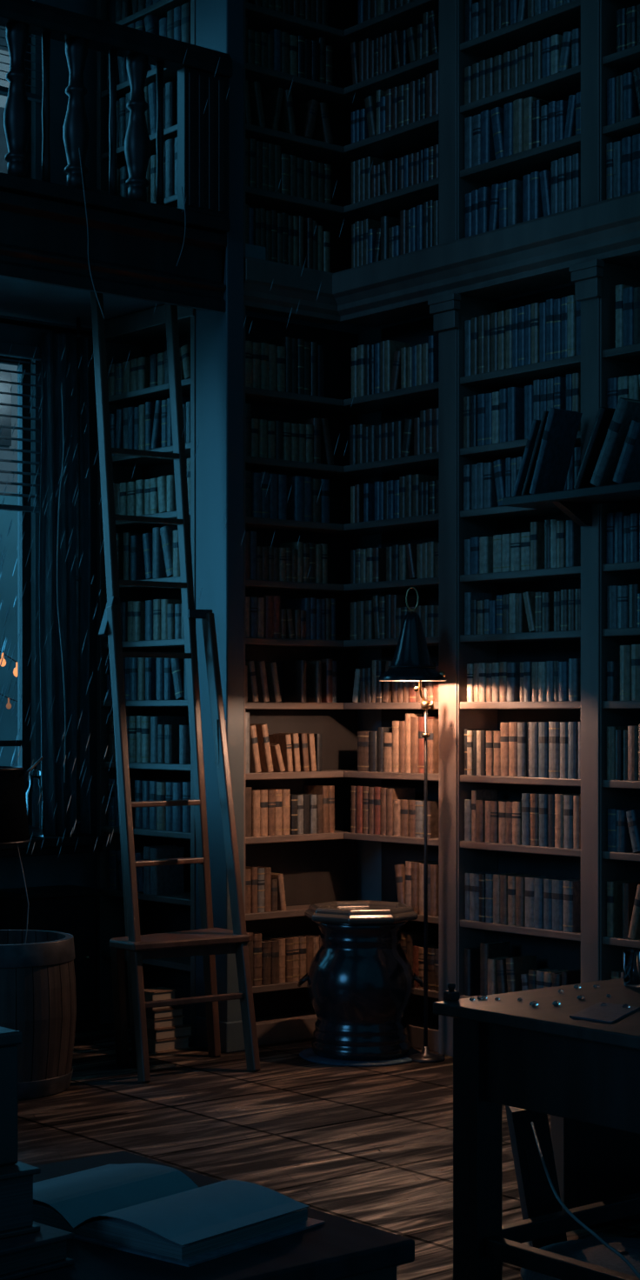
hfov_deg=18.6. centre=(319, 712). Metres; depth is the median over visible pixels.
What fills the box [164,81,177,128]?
book
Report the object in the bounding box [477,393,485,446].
book
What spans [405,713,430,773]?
book
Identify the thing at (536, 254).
crown molding
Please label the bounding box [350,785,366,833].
book
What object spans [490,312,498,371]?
book
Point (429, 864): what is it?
book
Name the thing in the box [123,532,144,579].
book
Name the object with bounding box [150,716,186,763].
book
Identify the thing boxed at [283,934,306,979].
book
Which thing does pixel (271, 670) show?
book
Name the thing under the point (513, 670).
book
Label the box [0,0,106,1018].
wall window
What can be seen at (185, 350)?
book
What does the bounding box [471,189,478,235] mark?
book
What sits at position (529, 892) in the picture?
book
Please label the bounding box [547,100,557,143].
book
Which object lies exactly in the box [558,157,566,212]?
book
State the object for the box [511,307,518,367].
book
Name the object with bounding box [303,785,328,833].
book
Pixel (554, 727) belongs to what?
book
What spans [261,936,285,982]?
book
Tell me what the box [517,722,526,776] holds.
book
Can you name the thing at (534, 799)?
book
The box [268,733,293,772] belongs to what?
book
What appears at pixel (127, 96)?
book
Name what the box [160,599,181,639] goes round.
book
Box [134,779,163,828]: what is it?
book
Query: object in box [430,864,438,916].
book
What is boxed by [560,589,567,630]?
book
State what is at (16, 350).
blind
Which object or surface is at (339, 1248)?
table
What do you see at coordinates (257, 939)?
book
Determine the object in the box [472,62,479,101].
book
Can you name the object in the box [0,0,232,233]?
balcony railing
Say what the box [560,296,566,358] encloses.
book
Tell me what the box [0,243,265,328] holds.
ceiling
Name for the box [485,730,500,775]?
book
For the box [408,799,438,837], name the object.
book
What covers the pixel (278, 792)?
book
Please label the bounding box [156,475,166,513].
book
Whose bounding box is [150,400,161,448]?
book
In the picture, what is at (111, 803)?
book
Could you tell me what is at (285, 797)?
book
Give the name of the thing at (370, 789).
book
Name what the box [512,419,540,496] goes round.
book
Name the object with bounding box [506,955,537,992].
book
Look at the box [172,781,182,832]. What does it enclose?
book
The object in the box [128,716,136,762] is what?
book
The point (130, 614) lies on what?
book
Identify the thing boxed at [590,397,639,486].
book
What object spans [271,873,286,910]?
book
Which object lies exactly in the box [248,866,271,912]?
book
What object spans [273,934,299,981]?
book
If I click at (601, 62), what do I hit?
bookcase
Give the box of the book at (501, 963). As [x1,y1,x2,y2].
[495,958,507,993]
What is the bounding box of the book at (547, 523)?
[544,519,551,568]
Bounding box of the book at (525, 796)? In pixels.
[521,792,545,845]
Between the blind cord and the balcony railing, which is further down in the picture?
the blind cord
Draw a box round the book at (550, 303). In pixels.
[545,299,554,360]
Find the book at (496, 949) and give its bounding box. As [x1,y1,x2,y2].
[480,940,510,995]
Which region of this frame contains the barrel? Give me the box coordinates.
[0,929,76,1099]
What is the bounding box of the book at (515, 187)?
[507,179,522,226]
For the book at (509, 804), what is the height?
0.184 m
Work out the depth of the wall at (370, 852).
9.66 m
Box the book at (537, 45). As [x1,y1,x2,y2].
[533,40,541,80]
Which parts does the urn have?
handle, handle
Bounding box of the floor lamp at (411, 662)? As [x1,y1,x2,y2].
[377,586,446,1063]
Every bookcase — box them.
[96,0,195,207]
[96,304,195,1045]
[243,0,379,273]
[243,306,379,1045]
[343,0,639,244]
[343,259,639,1056]
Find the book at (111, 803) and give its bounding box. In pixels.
[107,778,143,826]
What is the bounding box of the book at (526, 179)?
[522,173,530,221]
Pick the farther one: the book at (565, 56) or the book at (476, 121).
the book at (476, 121)
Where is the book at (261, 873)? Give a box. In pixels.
[247,866,265,912]
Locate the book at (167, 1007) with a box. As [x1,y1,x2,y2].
[145,1006,173,1010]
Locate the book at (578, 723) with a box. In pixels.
[577,721,580,779]
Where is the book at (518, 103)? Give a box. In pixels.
[513,98,523,153]
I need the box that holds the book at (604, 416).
[573,406,615,488]
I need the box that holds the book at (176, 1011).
[145,1006,184,1019]
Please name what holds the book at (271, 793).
on the bookcase at (317, 868)
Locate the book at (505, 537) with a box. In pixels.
[501,533,510,572]
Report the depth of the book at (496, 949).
8.69 m
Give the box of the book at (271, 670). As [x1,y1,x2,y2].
[264,662,281,702]
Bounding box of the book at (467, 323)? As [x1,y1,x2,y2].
[464,320,470,376]
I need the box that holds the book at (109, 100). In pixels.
[107,100,119,151]
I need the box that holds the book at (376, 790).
[373,786,403,834]
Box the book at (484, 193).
[478,186,491,233]
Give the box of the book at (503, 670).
[499,661,517,701]
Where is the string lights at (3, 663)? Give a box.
[0,651,17,676]
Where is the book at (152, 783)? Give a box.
[149,780,183,829]
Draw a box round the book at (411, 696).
[407,662,435,702]
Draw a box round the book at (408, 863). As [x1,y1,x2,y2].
[405,860,432,906]
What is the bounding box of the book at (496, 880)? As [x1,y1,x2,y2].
[492,873,515,923]
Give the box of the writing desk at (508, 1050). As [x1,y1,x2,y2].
[433,977,639,1279]
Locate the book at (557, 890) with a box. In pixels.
[551,877,576,931]
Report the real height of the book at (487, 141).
0.234 m
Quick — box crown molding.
[243,190,639,327]
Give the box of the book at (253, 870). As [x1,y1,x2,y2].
[245,866,257,913]
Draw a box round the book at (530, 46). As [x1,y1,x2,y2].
[526,41,533,83]
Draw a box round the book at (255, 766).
[249,725,260,772]
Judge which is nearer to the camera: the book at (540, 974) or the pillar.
the book at (540, 974)
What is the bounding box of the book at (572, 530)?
[565,520,580,566]
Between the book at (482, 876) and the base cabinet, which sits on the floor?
the base cabinet
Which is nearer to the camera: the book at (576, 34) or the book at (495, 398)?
the book at (576, 34)
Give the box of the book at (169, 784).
[165,781,179,831]
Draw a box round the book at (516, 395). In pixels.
[506,386,524,440]
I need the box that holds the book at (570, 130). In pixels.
[563,94,575,139]
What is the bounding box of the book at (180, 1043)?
[147,1036,190,1053]
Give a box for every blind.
[0,27,42,103]
[0,341,41,513]
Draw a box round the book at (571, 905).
[562,879,580,932]
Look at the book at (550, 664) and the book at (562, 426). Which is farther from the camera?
the book at (550, 664)
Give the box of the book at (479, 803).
[475,799,499,841]
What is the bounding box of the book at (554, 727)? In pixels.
[548,721,567,778]
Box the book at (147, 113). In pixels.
[144,86,150,134]
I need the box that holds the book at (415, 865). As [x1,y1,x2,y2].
[411,860,437,913]
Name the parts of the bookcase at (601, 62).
shelf, shelf, shelf, shelf, panel, shelf, shelf, shelf, shelf, shelf, shelf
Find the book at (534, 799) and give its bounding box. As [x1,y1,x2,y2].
[529,793,553,846]
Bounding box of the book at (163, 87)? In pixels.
[163,86,165,129]
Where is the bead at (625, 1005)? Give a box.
[621,1003,630,1007]
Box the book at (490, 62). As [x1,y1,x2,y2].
[486,57,493,97]
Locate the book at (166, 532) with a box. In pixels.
[160,525,190,577]
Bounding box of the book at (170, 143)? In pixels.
[165,139,173,198]
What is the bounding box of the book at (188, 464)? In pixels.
[186,458,190,508]
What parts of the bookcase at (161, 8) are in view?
shelf, shelf, shelf, shelf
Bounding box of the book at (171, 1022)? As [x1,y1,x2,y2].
[146,1015,184,1029]
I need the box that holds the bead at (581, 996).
[576,994,584,999]
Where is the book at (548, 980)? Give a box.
[543,969,569,987]
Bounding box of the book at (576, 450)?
[573,446,580,488]
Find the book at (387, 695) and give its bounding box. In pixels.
[382,660,392,702]
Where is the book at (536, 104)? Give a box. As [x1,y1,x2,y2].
[531,100,548,148]
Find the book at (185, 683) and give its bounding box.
[184,658,187,699]
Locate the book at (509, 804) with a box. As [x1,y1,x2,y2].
[505,800,521,844]
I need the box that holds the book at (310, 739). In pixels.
[306,733,316,771]
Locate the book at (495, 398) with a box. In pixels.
[491,391,499,443]
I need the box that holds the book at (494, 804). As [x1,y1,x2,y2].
[490,800,513,843]
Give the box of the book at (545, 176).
[539,170,551,216]
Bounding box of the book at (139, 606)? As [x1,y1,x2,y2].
[133,600,145,640]
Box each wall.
[245,310,358,333]
[358,220,639,900]
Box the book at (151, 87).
[147,81,165,134]
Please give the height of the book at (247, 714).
0.280 m
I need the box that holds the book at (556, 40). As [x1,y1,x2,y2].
[550,33,562,74]
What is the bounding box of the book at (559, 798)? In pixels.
[554,793,580,847]
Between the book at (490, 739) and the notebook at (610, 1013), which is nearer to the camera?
the notebook at (610, 1013)
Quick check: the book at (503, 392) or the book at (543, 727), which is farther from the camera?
the book at (503, 392)
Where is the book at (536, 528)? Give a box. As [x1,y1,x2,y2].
[529,521,544,569]
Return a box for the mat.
[299,1046,420,1066]
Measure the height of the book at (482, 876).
0.210 m
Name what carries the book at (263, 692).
on the bookcase at (317, 868)
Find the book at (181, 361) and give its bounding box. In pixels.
[179,347,184,379]
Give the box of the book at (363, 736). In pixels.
[357,731,369,771]
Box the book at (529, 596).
[522,591,534,632]
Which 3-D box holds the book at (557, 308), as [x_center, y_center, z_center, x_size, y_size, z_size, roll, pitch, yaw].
[1.063,-1.640,8.389,0.145,0.258,0.045,0,0,-40]
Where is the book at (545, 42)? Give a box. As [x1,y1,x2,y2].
[541,37,550,78]
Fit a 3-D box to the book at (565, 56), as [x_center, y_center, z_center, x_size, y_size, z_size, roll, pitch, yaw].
[1.094,-2.815,8.357,0.154,0.169,0.079,0,0,-40]
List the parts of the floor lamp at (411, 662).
lamp shade, arm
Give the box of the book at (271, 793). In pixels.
[267,789,275,835]
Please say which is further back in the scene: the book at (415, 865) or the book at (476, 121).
the book at (415, 865)
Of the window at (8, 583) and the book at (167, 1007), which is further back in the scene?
the window at (8, 583)
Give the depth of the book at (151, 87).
9.39 m
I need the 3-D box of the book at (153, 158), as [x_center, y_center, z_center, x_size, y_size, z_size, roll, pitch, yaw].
[-0.736,-2.565,9.444,0.184,0.229,0.057,0,0,-40]
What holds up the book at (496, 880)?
on the bookcase at (590, 950)
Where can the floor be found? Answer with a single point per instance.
(372, 1146)
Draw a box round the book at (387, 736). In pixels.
[383,732,392,772]
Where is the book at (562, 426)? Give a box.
[529,407,582,493]
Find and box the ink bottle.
[443,982,459,1000]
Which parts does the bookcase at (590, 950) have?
shelf, shelf, shelf, shelf, shelf, shelf, shelf, shelf, shelf, shelf, shelf, panel, shelf, shelf, shelf, shelf, shelf, shelf, shelf, shelf, shelf, shelf, shelf, shelf, shelf, shelf, shelf, shelf, shelf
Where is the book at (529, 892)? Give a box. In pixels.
[524,875,550,927]
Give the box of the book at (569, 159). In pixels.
[565,155,572,210]
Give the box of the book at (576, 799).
[573,795,580,848]
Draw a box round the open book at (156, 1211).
[33,1163,325,1266]
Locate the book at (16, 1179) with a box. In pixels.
[0,1160,40,1239]
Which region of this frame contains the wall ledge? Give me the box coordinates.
[502,480,639,526]
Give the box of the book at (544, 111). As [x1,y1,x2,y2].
[540,105,548,146]
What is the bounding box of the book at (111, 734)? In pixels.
[108,716,114,761]
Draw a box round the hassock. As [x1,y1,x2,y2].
[520,1237,639,1279]
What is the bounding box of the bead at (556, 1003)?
[552,1000,560,1005]
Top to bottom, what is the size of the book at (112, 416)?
0.212 m
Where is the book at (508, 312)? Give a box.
[505,308,512,368]
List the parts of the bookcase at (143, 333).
shelf, shelf, shelf, shelf, shelf, shelf, shelf, shelf, shelf, rail, shelf, panel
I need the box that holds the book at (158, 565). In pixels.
[152,526,166,578]
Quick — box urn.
[297,900,423,1059]
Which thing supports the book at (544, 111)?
on the bookcase at (601, 62)
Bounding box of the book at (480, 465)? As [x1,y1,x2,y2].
[476,462,484,508]
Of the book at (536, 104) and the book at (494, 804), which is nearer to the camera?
the book at (536, 104)
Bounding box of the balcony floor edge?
[0,190,226,313]
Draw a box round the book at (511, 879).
[507,873,535,925]
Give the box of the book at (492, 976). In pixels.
[487,956,508,994]
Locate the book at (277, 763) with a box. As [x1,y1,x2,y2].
[269,743,285,772]
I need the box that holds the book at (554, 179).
[550,160,558,213]
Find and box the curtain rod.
[0,318,93,336]
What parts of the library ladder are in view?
rail, leg, leg, seat, rail, plate, leg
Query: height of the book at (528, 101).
0.231 m
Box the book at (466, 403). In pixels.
[462,396,470,447]
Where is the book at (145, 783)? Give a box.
[142,780,166,828]
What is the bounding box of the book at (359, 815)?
[355,785,380,833]
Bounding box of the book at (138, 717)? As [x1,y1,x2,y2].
[136,715,170,762]
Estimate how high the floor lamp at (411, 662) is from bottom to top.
2.110 m
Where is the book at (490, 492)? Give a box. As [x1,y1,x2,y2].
[483,462,497,507]
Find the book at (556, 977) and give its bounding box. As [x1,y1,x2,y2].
[551,972,561,986]
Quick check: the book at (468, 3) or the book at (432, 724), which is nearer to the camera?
the book at (468, 3)
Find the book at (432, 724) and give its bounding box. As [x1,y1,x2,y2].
[426,719,438,773]
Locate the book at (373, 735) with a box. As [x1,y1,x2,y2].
[368,731,377,771]
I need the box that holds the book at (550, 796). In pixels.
[547,793,554,846]
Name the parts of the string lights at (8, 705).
bulb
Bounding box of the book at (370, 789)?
[368,786,373,833]
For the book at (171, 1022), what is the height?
0.044 m
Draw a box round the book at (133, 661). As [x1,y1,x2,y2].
[129,657,137,699]
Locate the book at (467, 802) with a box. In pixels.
[464,799,471,840]
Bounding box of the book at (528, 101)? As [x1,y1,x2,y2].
[523,96,549,151]
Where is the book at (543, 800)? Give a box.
[538,793,561,846]
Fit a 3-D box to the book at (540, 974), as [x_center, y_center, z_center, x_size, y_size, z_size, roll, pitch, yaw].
[0.996,1.192,8.462,0.137,0.155,0.048,0,0,-40]
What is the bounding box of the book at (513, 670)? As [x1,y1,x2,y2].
[506,662,519,701]
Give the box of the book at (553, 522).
[550,519,566,567]
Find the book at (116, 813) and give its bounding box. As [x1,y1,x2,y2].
[114,779,148,826]
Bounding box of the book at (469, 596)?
[464,592,492,634]
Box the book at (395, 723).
[392,720,399,772]
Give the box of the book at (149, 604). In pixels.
[145,600,153,640]
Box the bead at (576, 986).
[573,984,580,988]
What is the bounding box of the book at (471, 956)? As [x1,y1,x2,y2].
[464,946,479,996]
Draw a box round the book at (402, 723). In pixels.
[398,720,405,773]
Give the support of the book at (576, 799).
on the bookcase at (590, 950)
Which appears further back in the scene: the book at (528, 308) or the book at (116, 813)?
the book at (116, 813)
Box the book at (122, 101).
[119,97,125,146]
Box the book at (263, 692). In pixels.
[253,660,269,702]
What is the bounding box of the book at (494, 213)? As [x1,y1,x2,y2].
[488,183,499,231]
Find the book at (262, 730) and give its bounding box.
[249,723,273,772]
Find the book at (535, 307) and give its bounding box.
[530,302,539,363]
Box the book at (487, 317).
[483,314,490,373]
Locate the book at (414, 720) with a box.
[410,716,418,773]
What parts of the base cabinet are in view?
door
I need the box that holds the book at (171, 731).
[164,724,188,763]
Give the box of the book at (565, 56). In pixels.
[558,31,571,72]
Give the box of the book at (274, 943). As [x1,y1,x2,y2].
[261,938,279,984]
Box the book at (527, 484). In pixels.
[521,410,548,495]
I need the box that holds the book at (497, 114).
[490,106,504,159]
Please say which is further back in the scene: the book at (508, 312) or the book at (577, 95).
the book at (508, 312)
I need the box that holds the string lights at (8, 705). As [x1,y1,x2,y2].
[0,693,17,708]
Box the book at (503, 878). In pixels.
[500,873,526,924]
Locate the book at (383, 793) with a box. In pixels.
[380,786,408,834]
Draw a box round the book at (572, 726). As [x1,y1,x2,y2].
[567,721,577,778]
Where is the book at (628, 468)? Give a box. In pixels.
[612,420,639,483]
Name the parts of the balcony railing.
rail, handrail, panel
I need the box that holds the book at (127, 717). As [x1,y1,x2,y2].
[126,716,128,753]
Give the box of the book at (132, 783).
[129,780,134,827]
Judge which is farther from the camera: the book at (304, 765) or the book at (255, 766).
the book at (304, 765)
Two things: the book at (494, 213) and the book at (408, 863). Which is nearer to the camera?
the book at (494, 213)
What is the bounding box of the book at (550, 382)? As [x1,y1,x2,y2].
[546,378,553,411]
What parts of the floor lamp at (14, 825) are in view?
lamp shade, pull cord, handle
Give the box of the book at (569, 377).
[565,373,572,410]
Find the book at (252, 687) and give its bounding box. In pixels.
[245,660,258,702]
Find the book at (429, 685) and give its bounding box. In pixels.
[424,681,433,701]
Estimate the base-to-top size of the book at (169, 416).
0.228 m
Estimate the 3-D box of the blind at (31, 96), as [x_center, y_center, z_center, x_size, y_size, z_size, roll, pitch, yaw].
[-1.851,-3.355,9.253,1.280,0.670,0.060,0,0,-40]
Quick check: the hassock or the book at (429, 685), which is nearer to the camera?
the hassock
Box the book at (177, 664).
[170,658,184,699]
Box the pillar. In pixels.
[193,0,245,1053]
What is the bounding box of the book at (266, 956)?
[261,940,271,985]
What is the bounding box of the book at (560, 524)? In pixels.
[556,520,565,567]
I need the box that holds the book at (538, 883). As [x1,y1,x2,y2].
[533,876,557,928]
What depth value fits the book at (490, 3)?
8.65 m
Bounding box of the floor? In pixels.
[17,1018,639,1279]
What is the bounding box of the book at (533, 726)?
[528,721,542,777]
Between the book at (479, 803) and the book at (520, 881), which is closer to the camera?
the book at (520, 881)
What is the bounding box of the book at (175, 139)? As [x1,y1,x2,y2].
[173,137,177,194]
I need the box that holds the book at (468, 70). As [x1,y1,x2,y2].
[463,66,472,104]
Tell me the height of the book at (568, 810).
0.225 m
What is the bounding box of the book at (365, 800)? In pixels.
[362,785,384,833]
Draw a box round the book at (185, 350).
[180,344,190,379]
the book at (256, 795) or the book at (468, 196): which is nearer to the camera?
the book at (468, 196)
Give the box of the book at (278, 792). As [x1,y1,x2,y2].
[257,788,282,835]
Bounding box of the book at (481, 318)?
[478,315,484,373]
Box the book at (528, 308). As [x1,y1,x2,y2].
[524,304,531,365]
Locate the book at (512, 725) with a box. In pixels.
[508,721,528,776]
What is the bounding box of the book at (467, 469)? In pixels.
[463,464,471,510]
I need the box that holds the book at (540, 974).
[536,968,560,988]
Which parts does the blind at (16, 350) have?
rail, ladder cord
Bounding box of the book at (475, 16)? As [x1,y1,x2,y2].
[471,2,479,39]
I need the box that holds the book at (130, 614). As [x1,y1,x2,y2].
[126,600,143,641]
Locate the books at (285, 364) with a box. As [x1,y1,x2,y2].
[106,0,639,991]
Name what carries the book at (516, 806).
on the bookcase at (590, 950)
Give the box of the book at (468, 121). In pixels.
[464,116,473,169]
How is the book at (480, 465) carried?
on the bookcase at (590, 950)
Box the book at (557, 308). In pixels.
[553,298,561,359]
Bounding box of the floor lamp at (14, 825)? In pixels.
[0,756,43,943]
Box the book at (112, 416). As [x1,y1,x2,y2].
[109,413,116,456]
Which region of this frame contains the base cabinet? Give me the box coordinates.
[0,884,100,1031]
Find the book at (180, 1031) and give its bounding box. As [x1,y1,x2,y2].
[146,1023,193,1040]
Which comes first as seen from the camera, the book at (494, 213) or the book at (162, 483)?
the book at (494, 213)
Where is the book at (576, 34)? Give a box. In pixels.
[571,28,580,67]
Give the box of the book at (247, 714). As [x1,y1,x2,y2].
[245,712,249,773]
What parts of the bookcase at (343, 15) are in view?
shelf, shelf, shelf, shelf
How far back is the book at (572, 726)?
8.27 m
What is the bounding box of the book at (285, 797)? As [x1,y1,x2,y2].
[277,788,290,834]
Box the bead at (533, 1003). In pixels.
[529,1000,538,1006]
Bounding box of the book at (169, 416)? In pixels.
[166,398,172,446]
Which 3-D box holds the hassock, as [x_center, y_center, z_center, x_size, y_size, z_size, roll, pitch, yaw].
[0.805,1.492,5.212,0.540,0.115,0.540,0,0,-40]
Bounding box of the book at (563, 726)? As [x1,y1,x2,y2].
[560,722,567,778]
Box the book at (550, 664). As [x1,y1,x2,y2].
[546,660,559,701]
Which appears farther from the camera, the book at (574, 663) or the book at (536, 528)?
the book at (536, 528)
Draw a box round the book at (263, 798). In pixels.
[251,788,267,836]
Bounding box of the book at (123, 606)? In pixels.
[120,602,127,641]
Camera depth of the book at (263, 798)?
9.11 m
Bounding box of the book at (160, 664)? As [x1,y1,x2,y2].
[155,658,164,699]
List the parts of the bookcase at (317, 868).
shelf, shelf, shelf, shelf, shelf, shelf, shelf, shelf, shelf, shelf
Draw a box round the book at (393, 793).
[386,787,414,835]
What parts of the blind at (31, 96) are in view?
rail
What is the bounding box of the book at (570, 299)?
[566,294,575,357]
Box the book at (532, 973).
[528,966,551,989]
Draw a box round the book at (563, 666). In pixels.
[558,661,568,700]
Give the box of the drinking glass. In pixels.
[622,948,639,987]
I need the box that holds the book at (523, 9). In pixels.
[517,0,527,21]
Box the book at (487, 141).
[480,110,495,164]
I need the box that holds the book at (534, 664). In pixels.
[531,661,538,701]
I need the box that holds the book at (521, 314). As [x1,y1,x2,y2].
[517,306,525,366]
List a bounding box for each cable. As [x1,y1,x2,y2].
[78,147,104,318]
[176,186,186,266]
[530,1121,639,1279]
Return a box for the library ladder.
[90,291,260,1082]
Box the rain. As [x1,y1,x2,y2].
[0,50,373,856]
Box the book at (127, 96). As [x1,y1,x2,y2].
[125,92,130,134]
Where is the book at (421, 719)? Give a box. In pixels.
[418,716,438,773]
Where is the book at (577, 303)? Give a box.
[575,300,580,355]
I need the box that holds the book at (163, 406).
[160,400,166,446]
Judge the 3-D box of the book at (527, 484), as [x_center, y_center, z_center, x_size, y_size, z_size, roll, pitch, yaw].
[0.949,-1.076,8.152,0.170,0.342,0.144,0,0,-40]
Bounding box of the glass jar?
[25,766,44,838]
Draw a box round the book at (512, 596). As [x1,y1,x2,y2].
[508,593,517,633]
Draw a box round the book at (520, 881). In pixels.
[515,874,539,926]
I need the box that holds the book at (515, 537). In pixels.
[510,533,520,571]
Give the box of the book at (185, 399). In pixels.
[172,396,190,445]
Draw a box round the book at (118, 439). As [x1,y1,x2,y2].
[113,409,122,455]
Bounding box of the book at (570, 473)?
[566,449,573,489]
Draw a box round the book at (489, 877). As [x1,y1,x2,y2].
[485,872,506,922]
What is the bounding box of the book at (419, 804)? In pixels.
[414,800,436,837]
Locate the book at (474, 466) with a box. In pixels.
[471,464,476,509]
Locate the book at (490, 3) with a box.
[486,0,494,33]
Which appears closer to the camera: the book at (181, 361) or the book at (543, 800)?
the book at (543, 800)
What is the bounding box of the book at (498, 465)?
[493,459,505,506]
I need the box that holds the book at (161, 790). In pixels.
[156,781,166,830]
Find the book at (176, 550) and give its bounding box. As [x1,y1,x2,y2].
[173,530,179,576]
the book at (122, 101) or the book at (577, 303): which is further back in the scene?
the book at (122, 101)
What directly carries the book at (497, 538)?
on the bookcase at (590, 950)
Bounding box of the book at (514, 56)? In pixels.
[510,49,518,88]
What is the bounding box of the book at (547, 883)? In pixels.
[543,877,565,929]
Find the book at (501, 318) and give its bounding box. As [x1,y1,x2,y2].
[497,311,505,370]
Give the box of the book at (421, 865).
[419,861,438,914]
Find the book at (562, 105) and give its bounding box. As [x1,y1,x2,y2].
[555,100,567,140]
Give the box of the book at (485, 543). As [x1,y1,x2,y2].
[479,536,493,573]
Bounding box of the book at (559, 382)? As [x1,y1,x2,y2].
[553,376,566,409]
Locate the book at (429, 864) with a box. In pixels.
[427,862,438,915]
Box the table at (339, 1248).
[14,1150,414,1279]
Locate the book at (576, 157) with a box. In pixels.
[572,153,580,208]
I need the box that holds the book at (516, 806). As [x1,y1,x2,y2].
[512,801,521,845]
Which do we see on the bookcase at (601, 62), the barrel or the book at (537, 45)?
the book at (537, 45)
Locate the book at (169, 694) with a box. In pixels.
[163,658,175,699]
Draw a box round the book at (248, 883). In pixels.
[245,868,251,913]
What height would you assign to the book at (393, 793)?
0.220 m
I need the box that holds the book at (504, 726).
[500,722,508,776]
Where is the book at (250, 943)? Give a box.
[246,931,253,986]
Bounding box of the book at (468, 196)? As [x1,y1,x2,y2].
[464,193,471,237]
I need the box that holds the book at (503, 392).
[499,388,507,442]
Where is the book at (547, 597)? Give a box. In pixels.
[541,592,553,631]
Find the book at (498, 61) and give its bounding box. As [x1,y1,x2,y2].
[493,54,503,94]
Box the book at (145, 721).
[140,716,150,762]
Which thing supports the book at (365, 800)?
on the bookcase at (590, 950)
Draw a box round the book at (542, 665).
[538,661,546,701]
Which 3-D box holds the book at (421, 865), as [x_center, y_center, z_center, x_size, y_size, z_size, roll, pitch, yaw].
[0.517,0.812,9.050,0.137,0.235,0.040,0,0,-40]
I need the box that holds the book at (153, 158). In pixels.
[150,154,156,202]
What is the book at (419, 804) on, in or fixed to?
on the bookcase at (590, 950)
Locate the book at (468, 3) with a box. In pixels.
[464,0,479,41]
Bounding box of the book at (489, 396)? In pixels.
[485,393,492,444]
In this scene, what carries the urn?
on the mat
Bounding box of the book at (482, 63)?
[479,60,486,99]
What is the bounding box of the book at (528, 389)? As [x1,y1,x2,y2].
[524,385,533,439]
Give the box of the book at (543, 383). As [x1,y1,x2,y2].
[540,379,546,419]
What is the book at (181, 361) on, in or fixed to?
on the bookcase at (143, 333)
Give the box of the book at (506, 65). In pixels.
[502,51,510,91]
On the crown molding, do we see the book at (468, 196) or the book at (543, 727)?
the book at (468, 196)
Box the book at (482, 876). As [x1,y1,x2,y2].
[479,873,485,921]
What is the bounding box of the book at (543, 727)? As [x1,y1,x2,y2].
[538,721,548,777]
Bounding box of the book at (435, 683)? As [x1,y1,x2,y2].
[433,666,438,701]
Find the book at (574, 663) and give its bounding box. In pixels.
[567,658,580,700]
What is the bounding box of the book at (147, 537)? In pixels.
[142,533,152,579]
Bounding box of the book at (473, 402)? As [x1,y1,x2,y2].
[469,395,477,446]
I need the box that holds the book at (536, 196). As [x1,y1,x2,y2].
[530,171,543,219]
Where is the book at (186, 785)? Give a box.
[181,781,190,832]
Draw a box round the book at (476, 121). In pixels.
[472,113,480,166]
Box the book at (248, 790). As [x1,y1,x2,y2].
[245,786,252,837]
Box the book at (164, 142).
[163,141,165,198]
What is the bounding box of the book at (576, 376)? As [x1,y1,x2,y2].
[572,373,580,430]
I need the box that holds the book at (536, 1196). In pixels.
[505,1105,566,1248]
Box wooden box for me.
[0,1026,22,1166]
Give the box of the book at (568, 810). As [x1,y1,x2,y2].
[563,794,580,848]
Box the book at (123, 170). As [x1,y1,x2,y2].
[120,166,128,198]
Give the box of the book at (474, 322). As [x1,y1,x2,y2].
[470,317,478,375]
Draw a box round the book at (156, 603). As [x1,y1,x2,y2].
[153,599,161,639]
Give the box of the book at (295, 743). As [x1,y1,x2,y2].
[279,733,300,771]
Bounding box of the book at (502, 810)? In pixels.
[498,800,519,843]
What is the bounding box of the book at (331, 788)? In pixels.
[324,785,334,833]
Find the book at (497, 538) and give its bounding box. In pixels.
[493,534,501,573]
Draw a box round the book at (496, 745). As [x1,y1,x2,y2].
[493,731,500,775]
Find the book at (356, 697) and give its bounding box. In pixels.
[352,668,359,702]
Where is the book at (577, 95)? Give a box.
[575,92,580,134]
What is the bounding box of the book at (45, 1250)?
[0,1220,74,1279]
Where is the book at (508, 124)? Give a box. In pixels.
[503,102,513,156]
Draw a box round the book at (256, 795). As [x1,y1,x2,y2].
[251,789,260,836]
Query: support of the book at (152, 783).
on the bookcase at (143, 333)
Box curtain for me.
[39,332,91,835]
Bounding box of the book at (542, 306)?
[539,302,546,362]
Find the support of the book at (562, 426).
on the wall ledge
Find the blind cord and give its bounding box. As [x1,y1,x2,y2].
[56,382,66,782]
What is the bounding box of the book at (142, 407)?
[138,404,145,450]
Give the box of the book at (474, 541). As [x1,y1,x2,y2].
[470,536,479,574]
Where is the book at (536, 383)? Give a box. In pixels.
[533,380,539,419]
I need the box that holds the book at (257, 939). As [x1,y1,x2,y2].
[253,932,262,986]
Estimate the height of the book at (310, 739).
0.180 m
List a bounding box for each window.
[0,0,31,178]
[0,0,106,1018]
[0,26,17,766]
[0,355,31,793]
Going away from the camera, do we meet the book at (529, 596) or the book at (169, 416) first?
the book at (529, 596)
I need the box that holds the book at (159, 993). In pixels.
[144,986,176,1001]
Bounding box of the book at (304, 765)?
[298,733,309,771]
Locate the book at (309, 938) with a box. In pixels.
[294,933,313,973]
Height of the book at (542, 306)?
0.257 m
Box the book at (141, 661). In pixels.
[137,657,145,699]
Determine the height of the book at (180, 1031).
0.050 m
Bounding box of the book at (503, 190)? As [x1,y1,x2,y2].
[498,182,507,228]
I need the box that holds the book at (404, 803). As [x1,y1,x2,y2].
[400,799,421,836]
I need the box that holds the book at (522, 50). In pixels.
[517,45,526,86]
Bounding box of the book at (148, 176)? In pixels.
[146,158,150,202]
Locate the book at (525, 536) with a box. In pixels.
[520,532,530,570]
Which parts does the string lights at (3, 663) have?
bulb, bulb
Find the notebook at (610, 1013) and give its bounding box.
[569,1001,639,1023]
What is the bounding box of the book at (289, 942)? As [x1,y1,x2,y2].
[272,935,293,982]
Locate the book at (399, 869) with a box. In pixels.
[394,864,405,903]
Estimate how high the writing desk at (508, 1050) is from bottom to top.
0.780 m

